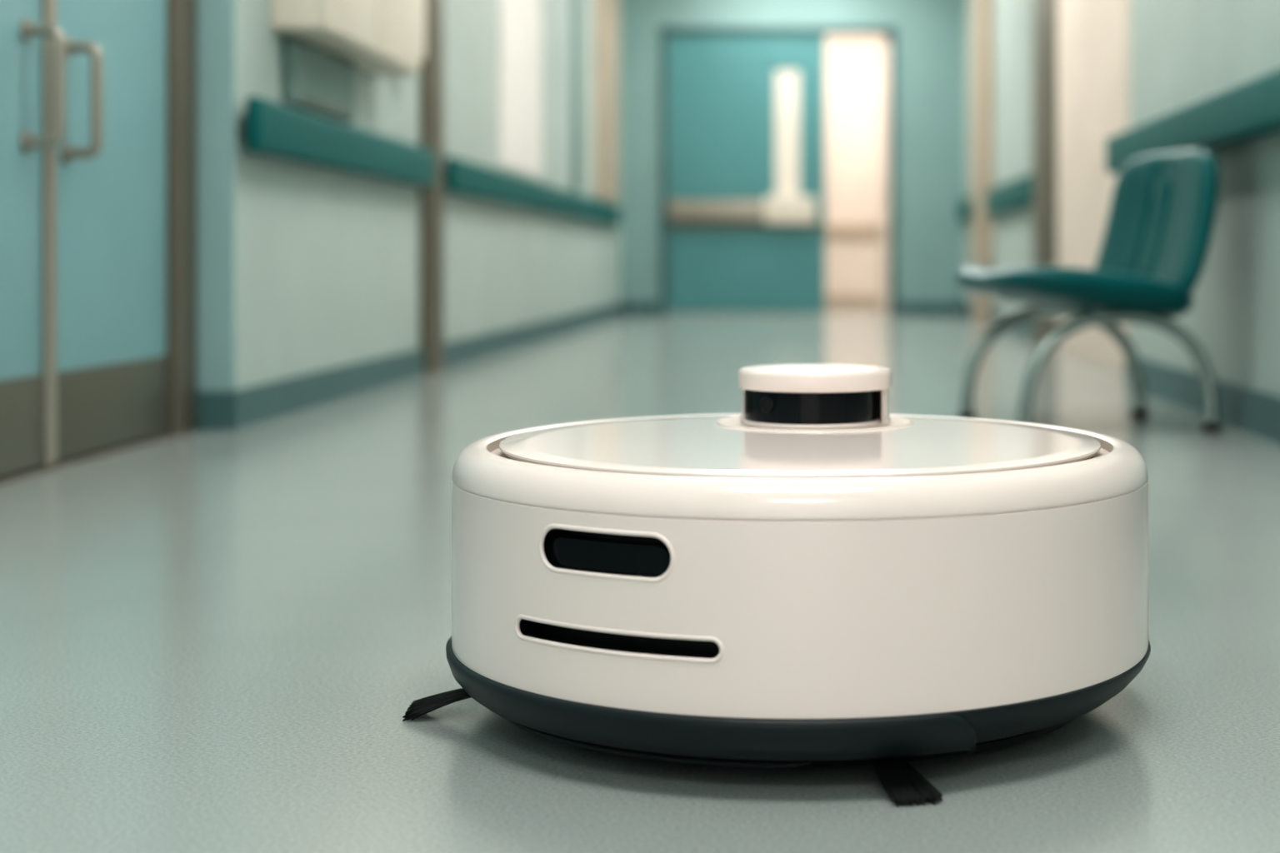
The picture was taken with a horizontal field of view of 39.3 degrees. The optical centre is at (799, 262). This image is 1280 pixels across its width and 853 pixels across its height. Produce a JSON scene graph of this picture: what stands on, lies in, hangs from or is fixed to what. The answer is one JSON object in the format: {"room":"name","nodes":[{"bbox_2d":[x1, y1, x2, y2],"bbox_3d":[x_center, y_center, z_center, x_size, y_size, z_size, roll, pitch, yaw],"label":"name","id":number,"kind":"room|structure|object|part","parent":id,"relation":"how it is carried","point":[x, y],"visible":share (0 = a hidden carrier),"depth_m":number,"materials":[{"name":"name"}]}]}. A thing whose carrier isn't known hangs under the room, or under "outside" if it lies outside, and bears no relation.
{"room":"hospital corridor","nodes":[
{"label":"hospital corridor","id":0,"kind":"room"},
{"bbox_2d":[196,0,235,391],"bbox_3d":[-1.403,-0.950,4.263,0.093,2.700,0.015,0,0,0],"label":"wall","id":1,"kind":"structure","parent":0,"point":[216,19],"depth_m":4.25,"materials":[{"name":"blue paint"}]},
{"bbox_2d":[196,390,230,429],"bbox_3d":[-1.405,0.354,4.247,0.088,0.092,0.014,0,0,0],"label":"baseboard","id":2,"kind":"structure","parent":1,"relation":"attached to","point":[212,407],"depth_m":4.24,"materials":[{"name":"plastic"}]},
{"bbox_2d":[235,0,620,389],"bbox_3d":[-1.480,-0.950,8.885,0.240,2.700,9.230,0,0,0],"label":"wall","id":3,"kind":"structure","parent":0,"point":[327,260],"depth_m":5.99,"materials":[{"name":"paint"}]},
{"bbox_2d":[26,24,103,159],"bbox_3d":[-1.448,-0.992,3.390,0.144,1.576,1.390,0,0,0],"label":"door handle","id":4,"kind":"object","parent":3,"relation":"in","point":[57,136],"depth_m":3.33,"materials":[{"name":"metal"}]},
{"bbox_2d":[20,131,33,153],"bbox_3d":[-1.448,-0.225,3.330,0.008,0.040,0.040,0,0,0],"label":"rose","id":5,"kind":"object","parent":4,"relation":"attached to","point":[25,149],"visible":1,"depth_m":3.32,"materials":[{"name":"metal"}]},
{"bbox_2d":[20,20,33,40],"bbox_3d":[-1.448,-0.435,3.330,0.008,0.040,0.040,0,0,0],"label":"rose","id":6,"kind":"object","parent":4,"relation":"attached to","point":[25,37],"visible":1,"depth_m":3.32,"materials":[{"name":"metal"}]},
{"bbox_2d":[0,0,57,465],"bbox_3d":[-1.472,-0.665,3.078,0.057,2.110,0.755,0,0,0],"label":"leaf","id":7,"kind":"object","parent":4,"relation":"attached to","point":[21,61],"depth_m":3.35,"materials":[{"name":"blue laminate"}]},
{"bbox_2d":[0,375,43,476],"bbox_3d":[-1.450,0.301,3.055,0.005,0.173,0.690,0,0,0],"label":"kick plate","id":8,"kind":"object","parent":7,"relation":"attached to","point":[21,399],"visible":1,"depth_m":3.30,"materials":[{"name":"metal"}]},
{"bbox_3d":[-1.448,-0.665,3.430,0.009,2.110,0.050,0,0,0],"label":"meeting strip","id":9,"kind":"part","parent":7,"relation":"part of","materials":[{"name":"metal"}]},
{"bbox_3d":[-1.414,-0.330,3.330,0.076,0.233,0.023,0,0,0],"label":"pull handle","id":10,"kind":"part","parent":4,"relation":"part of","materials":[{"name":"metal"}]},
{"bbox_2d":[60,143,71,163],"bbox_3d":[-1.448,-0.215,3.510,0.008,0.040,0.040,0,0,0],"label":"rose","id":11,"kind":"object","parent":4,"relation":"attached to","point":[64,147],"visible":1,"depth_m":3.50,"materials":[{"name":"metal"}]},
{"bbox_2d":[65,37,71,57],"bbox_3d":[-1.448,-0.425,3.510,0.008,0.040,0.040,0,0,0],"label":"rose","id":12,"kind":"object","parent":4,"relation":"attached to","point":[67,39],"visible":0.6,"depth_m":3.51,"materials":[{"name":"metal"}]},
{"bbox_3d":[-1.414,-0.320,3.510,0.076,0.233,0.023,0,0,0],"label":"pull handle","id":13,"kind":"part","parent":4,"relation":"part of","materials":[{"name":"metal"}]},
{"bbox_2d":[57,0,166,372],"bbox_3d":[-1.476,-0.665,3.757,0.048,2.110,0.645,0,0,0],"label":"leaf","id":14,"kind":"object","parent":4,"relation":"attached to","point":[112,205],"visible":0.46,"depth_m":3.77,"materials":[{"name":"blue laminate"}]},
{"bbox_2d":[57,355,169,461],"bbox_3d":[-1.450,0.301,3.770,0.005,0.173,0.620,0,0,0],"label":"kick plate","id":15,"kind":"object","parent":14,"relation":"attached to","point":[100,407],"visible":1,"depth_m":3.73,"materials":[{"name":"metal"}]},
{"bbox_2d":[164,0,196,436],"bbox_3d":[-1.478,-0.690,4.160,0.085,2.180,0.150,0,0,0],"label":"frame","id":16,"kind":"object","parent":3,"relation":"attached to","point":[181,14],"visible":0.49,"depth_m":4.13,"materials":[{"name":"brown metal"}]},
{"bbox_2d":[281,35,354,123],"bbox_3d":[-1.341,-0.505,4.980,0.037,0.180,0.640,0,0,0],"label":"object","id":17,"kind":"object","parent":3,"relation":"attached to","point":[316,80],"visible":1,"depth_m":4.88,"materials":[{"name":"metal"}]},
{"bbox_2d":[244,96,434,187],"bbox_3d":[-1.326,-0.333,5.300,0.060,0.135,2.060,0,0,0],"label":"handrail","id":18,"kind":"object","parent":3,"relation":"attached to","point":[272,128],"visible":1,"depth_m":4.92,"materials":[{"name":"plastic"}]},
{"bbox_2d":[270,0,419,75],"bbox_3d":[-1.290,-0.910,5.140,0.140,0.620,1.160,0,0,0],"label":"upper cabinet","id":19,"kind":"object","parent":3,"relation":"attached to","point":[381,37],"visible":0.99,"depth_m":5.03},
{"bbox_3d":[-1.228,-0.910,4.850,0.015,0.610,0.570,0,0,0],"label":"cabinet door","id":20,"kind":"part","parent":19,"relation":"part of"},
{"bbox_3d":[-1.228,-0.910,5.430,0.015,0.610,0.570,0,0,0],"label":"cabinet door","id":21,"kind":"part","parent":19,"relation":"part of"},
{"bbox_2d":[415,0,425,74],"bbox_3d":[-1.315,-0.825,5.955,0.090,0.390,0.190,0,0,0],"label":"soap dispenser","id":22,"kind":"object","parent":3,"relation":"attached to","point":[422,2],"visible":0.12,"depth_m":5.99,"materials":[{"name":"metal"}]},
{"bbox_2d":[230,303,622,429],"bbox_3d":[-1.353,0.354,8.870,0.015,0.092,9.260,0,0,0],"label":"baseboard","id":23,"kind":"structure","parent":3,"relation":"attached to","point":[251,406],"depth_m":5.54,"materials":[{"name":"plastic"}]},
{"bbox_2d":[420,0,444,374],"bbox_3d":[-1.343,-0.950,6.490,0.035,2.700,0.260,0,0,0],"label":"trim","id":24,"kind":"structure","parent":3,"relation":"attached to","point":[432,68],"depth_m":6.43,"materials":[{"name":"brown metal"}]},
{"bbox_2d":[497,0,541,178],"bbox_3d":[-1.355,-1.370,8.650,0.010,1.860,1.300,0,0,0],"label":"wall panel","id":25,"kind":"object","parent":3,"relation":"attached to","point":[519,22],"depth_m":8.56,"materials":[{"name":"white paint"}]},
{"bbox_2d":[444,156,620,225],"bbox_3d":[-1.330,-0.333,9.800,0.060,0.135,6.200,0,0,0],"label":"handrail","id":26,"kind":"object","parent":3,"relation":"attached to","point":[462,177],"visible":1,"depth_m":8.21,"materials":[{"name":"plastic"}]},
{"bbox_2d":[571,0,582,191],"bbox_3d":[-1.353,-1.370,10.800,0.015,1.860,0.400,0,0,0],"label":"trim","id":27,"kind":"structure","parent":3,"relation":"attached to","point":[577,5],"depth_m":10.73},
{"bbox_2d":[593,0,619,203],"bbox_3d":[-1.353,-1.370,12.450,0.015,1.860,1.500,0,0,0],"label":"trim","id":28,"kind":"structure","parent":3,"relation":"attached to","point":[606,12],"depth_m":12.39,"materials":[{"name":"beige metal"}]},
{"bbox_2d":[0,306,1279,852],"bbox_3d":[0.000,0.430,7.000,3.600,0.060,20.000,0,0,0],"label":"floor","id":29,"kind":"structure","parent":0,"point":[212,641],"depth_m":1.80,"materials":[{"name":"plastic"}]},
{"bbox_2d":[0,433,173,484],"bbox_3d":[-1.480,0.397,3.390,0.080,0.007,1.390,0,0,0],"label":"threshold","id":30,"kind":"object","parent":29,"relation":"on","point":[7,478],"visible":0.51,"depth_m":3.58,"materials":[{"name":"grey metal"}]},
{"bbox_2d":[402,363,1150,807],"bbox_3d":[-0.015,0.253,1.624,0.659,0.295,0.631,0,0,0],"label":"vacuum cleaner","id":31,"kind":"object","parent":29,"relation":"on","point":[814,574],"visible":1,"depth_m":1.36,"materials":[{"name":"white plastic"}]},
{"bbox_3d":[0.000,0.167,1.626,0.543,0.011,0.543,0,0,0],"label":"lid","id":32,"kind":"part","parent":31,"relation":"part of","materials":[{"name":"white plastic"}]},
{"bbox_2d":[955,147,1221,432],"bbox_3d":[0.685,0.061,4.335,0.546,0.677,0.578,0,0,-14],"label":"chair","id":33,"kind":"object","parent":29,"relation":"on","point":[1152,255],"visible":1,"depth_m":4.19,"materials":[{"name":"teal plastic"}]},
{"bbox_3d":[0.658,0.074,4.328,0.490,0.132,0.560,0,0,-14],"label":"seat","id":34,"kind":"part","parent":33,"relation":"part of","materials":[{"name":"teal plastic"}]},
{"bbox_3d":[0.883,-0.082,4.384,0.138,0.390,0.578,0,0,-14],"label":"backrest","id":35,"kind":"part","parent":33,"relation":"part of","materials":[{"name":"teal plastic"}]},
{"bbox_2d":[620,0,659,314],"bbox_3d":[-1.210,-0.950,13.560,0.300,2.700,0.120,0,0,0],"label":"wall","id":36,"kind":"structure","parent":0,"point":[640,19],"depth_m":13.50,"materials":[{"name":"teal paint"}]},
{"bbox_2d":[622,301,659,314],"bbox_3d":[-1.207,0.350,13.493,0.274,0.100,0.014,0,0,0],"label":"baseboard","id":37,"kind":"structure","parent":36,"relation":"attached to","point":[628,307],"depth_m":13.49,"materials":[{"name":"plastic"}]},
{"bbox_2d":[660,26,667,314],"bbox_3d":[-1.038,-0.695,13.550,0.045,2.190,0.140,0,0,0],"label":"frame","id":38,"kind":"object","parent":36,"relation":"attached to","point":[663,35],"visible":0.9,"depth_m":13.48,"materials":[{"name":"metal"}]},
{"bbox_2d":[667,196,824,314],"bbox_3d":[-0.410,-0.055,13.545,1.200,0.890,0.050,0,0,0],"label":"leaf","id":39,"kind":"object","parent":36,"relation":"attached to","point":[711,271],"visible":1,"depth_m":13.52,"materials":[{"name":"teal laminate"}]},
{"bbox_2d":[670,200,764,219],"bbox_3d":[-0.430,-0.395,13.470,1.100,0.150,0.040,0,0,0],"label":"push bar","id":40,"kind":"object","parent":39,"relation":"attached to","point":[680,210],"visible":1,"depth_m":13.45,"materials":[{"name":"metal"}]},
{"bbox_2d":[670,221,820,228],"bbox_3d":[-0.410,-0.285,13.517,1.140,0.050,0.006,0,0,0],"label":"plate","id":41,"kind":"object","parent":39,"relation":"attached to","point":[673,224],"visible":1,"depth_m":13.51,"materials":[{"name":"metal"}]},
{"bbox_2d":[764,196,815,224],"bbox_3d":[-0.075,-0.395,13.480,0.390,0.210,0.080,0,0,0],"label":"case","id":42,"kind":"object","parent":39,"relation":"attached to","point":[777,210],"depth_m":13.44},
{"bbox_2d":[668,199,677,219],"bbox_3d":[-0.965,-0.400,13.490,0.070,0.160,0.060,0,0,0],"label":"push bar","id":43,"kind":"object","parent":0,"point":[669,200],"depth_m":13.46,"materials":[{"name":"silver metal"}]},
{"bbox_2d":[660,0,895,26],"bbox_3d":[-0.165,-2.045,13.560,1.790,0.510,0.120,0,0,0],"label":"lintel","id":44,"kind":"object","parent":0,"point":[672,12],"visible":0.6,"depth_m":13.50,"materials":[{"name":"teal paint"}]},
{"bbox_2d":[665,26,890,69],"bbox_3d":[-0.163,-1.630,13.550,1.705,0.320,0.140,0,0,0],"label":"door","id":45,"kind":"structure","parent":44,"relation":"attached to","point":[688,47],"depth_m":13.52,"materials":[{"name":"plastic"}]},
{"bbox_2d":[667,69,774,196],"bbox_3d":[-0.600,-0.985,13.545,0.820,0.970,0.050,0,0,0],"label":"leaf","id":46,"kind":"object","parent":45,"relation":"attached to","point":[721,122],"visible":1,"depth_m":13.52,"materials":[{"name":"teal laminate"}]},
{"bbox_2d":[775,69,799,196],"bbox_3d":[-0.095,-0.985,13.543,0.190,0.970,0.015,0,0,0],"label":"pane","id":47,"kind":"object","parent":46,"relation":"attached to","point":[787,81],"visible":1,"depth_m":13.53,"materials":[{"name":"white glass"}]},
{"bbox_2d":[825,35,883,295],"bbox_3d":[0.000,-0.950,16.050,3.600,2.700,0.100,0,0,0],"label":"wall","id":48,"kind":"structure","parent":0,"point":[852,62],"depth_m":16.00,"materials":[{"name":"beige paint"}]},
{"bbox_2d":[825,225,880,238],"bbox_3d":[-0.200,-0.280,15.985,3.000,0.120,0.030,0,0,0],"label":"trim","id":49,"kind":"structure","parent":48,"relation":"attached to","point":[831,231],"depth_m":15.97,"materials":[{"name":"beige metal"}]},
{"bbox_2d":[825,295,880,306],"bbox_3d":[-0.200,0.350,15.990,3.000,0.100,0.020,0,0,0],"label":"baseboard","id":50,"kind":"structure","parent":48,"relation":"attached to","point":[830,301],"depth_m":15.98,"materials":[{"name":"beige metal"}]},
{"bbox_2d":[895,0,964,314],"bbox_3d":[0.990,-0.950,13.560,0.520,2.700,0.120,0,0,0],"label":"wall","id":51,"kind":"structure","parent":0,"point":[931,33],"depth_m":13.50,"materials":[{"name":"teal paint"}]},
{"bbox_2d":[880,35,889,313],"bbox_3d":[0.662,-0.675,13.830,0.045,2.130,0.480,0,0,0],"label":"door frame","id":52,"kind":"object","parent":51,"relation":"attached to","point":[885,43],"visible":1,"depth_m":13.59,"materials":[{"name":"beige paint"}]},
{"bbox_2d":[890,26,896,314],"bbox_3d":[0.710,-0.695,13.550,0.040,2.190,0.140,0,0,0],"label":"frame","id":53,"kind":"object","parent":51,"relation":"attached to","point":[893,29],"visible":0.87,"depth_m":13.48,"materials":[{"name":"metal"}]},
{"bbox_2d":[897,301,962,314],"bbox_3d":[0.987,0.350,13.493,0.494,0.100,0.014,0,0,0],"label":"baseboard","id":54,"kind":"structure","parent":51,"relation":"attached to","point":[903,307],"depth_m":13.49,"materials":[{"name":"plastic"}]},
{"bbox_2d":[965,0,1032,313],"bbox_3d":[1.425,-0.950,9.625,0.350,2.700,7.750,0,0,0],"label":"wall","id":55,"kind":"structure","parent":0,"point":[1012,19],"depth_m":10.69,"materials":[{"name":"paint"}]},
{"bbox_2d":[958,196,972,222],"bbox_3d":[1.220,-0.380,12.925,0.060,0.160,0.950,0,0,0],"label":"handrail","id":56,"kind":"object","parent":55,"relation":"attached to","point":[965,207],"visible":0.77,"depth_m":12.79,"materials":[{"name":"plastic"}]},
{"bbox_2d":[972,0,993,324],"bbox_3d":[1.225,-0.950,11.950,0.050,2.700,0.900,0,0,0],"label":"trim","id":57,"kind":"structure","parent":55,"relation":"attached to","point":[982,10],"depth_m":11.66,"materials":[{"name":"beige metal"}]},
{"bbox_2d":[962,301,1032,337],"bbox_3d":[1.242,0.350,9.633,0.015,0.100,7.734,0,0,0],"label":"baseboard","id":58,"kind":"structure","parent":55,"relation":"attached to","point":[1025,328],"depth_m":10.86,"materials":[{"name":"plastic"}]},
{"bbox_2d":[985,173,1032,215],"bbox_3d":[1.220,-0.380,10.300,0.060,0.160,2.300,0,0,0],"label":"handrail","id":59,"kind":"object","parent":55,"relation":"attached to","point":[1017,193],"visible":0.72,"depth_m":10.08,"materials":[{"name":"plastic"}]},
{"bbox_2d":[1032,0,1057,348],"bbox_3d":[1.220,-0.950,8.705,0.060,2.700,0.790,0,0,0],"label":"trim","id":60,"kind":"structure","parent":55,"relation":"attached to","point":[1044,12],"depth_m":8.65,"materials":[{"name":"brown beige-taupe painted metal"}]},
{"bbox_2d":[1057,0,1130,369],"bbox_3d":[1.225,-0.950,7.450,0.050,2.700,1.700,0,0,0],"label":"door","id":61,"kind":"structure","parent":55,"relation":"attached to","point":[1094,36],"depth_m":7.41,"materials":[{"name":"beige paint"}]},
{"bbox_2d":[1130,0,1279,396],"bbox_3d":[1.335,-0.950,1.375,0.530,2.700,8.750,0,0,0],"label":"wall","id":62,"kind":"structure","parent":0,"point":[1184,52],"depth_m":4.45,"materials":[{"name":"paint"}]},
{"bbox_2d":[1125,358,1125,385],"bbox_3d":[1.153,0.350,5.758,0.195,0.100,0.015,0,0,0],"label":"baseboard","id":63,"kind":"structure","parent":62,"relation":"attached to","point":[1125,358],"depth_m":5.76,"materials":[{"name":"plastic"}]},
{"bbox_2d":[1105,68,1279,173],"bbox_3d":[1.022,-0.342,3.340,0.095,0.117,4.680,0,0,0],"label":"handrail","id":64,"kind":"object","parent":62,"relation":"attached to","point":[1250,109],"visible":0.8,"depth_m":4.24,"materials":[{"name":"plastic"}]},
{"bbox_2d":[1125,357,1279,444],"bbox_3d":[1.062,0.350,1.375,0.015,0.100,8.750,0,0,0],"label":"baseboard","id":65,"kind":"structure","parent":62,"relation":"attached to","point":[1251,411],"depth_m":4.43,"materials":[{"name":"plastic"}]}
]}

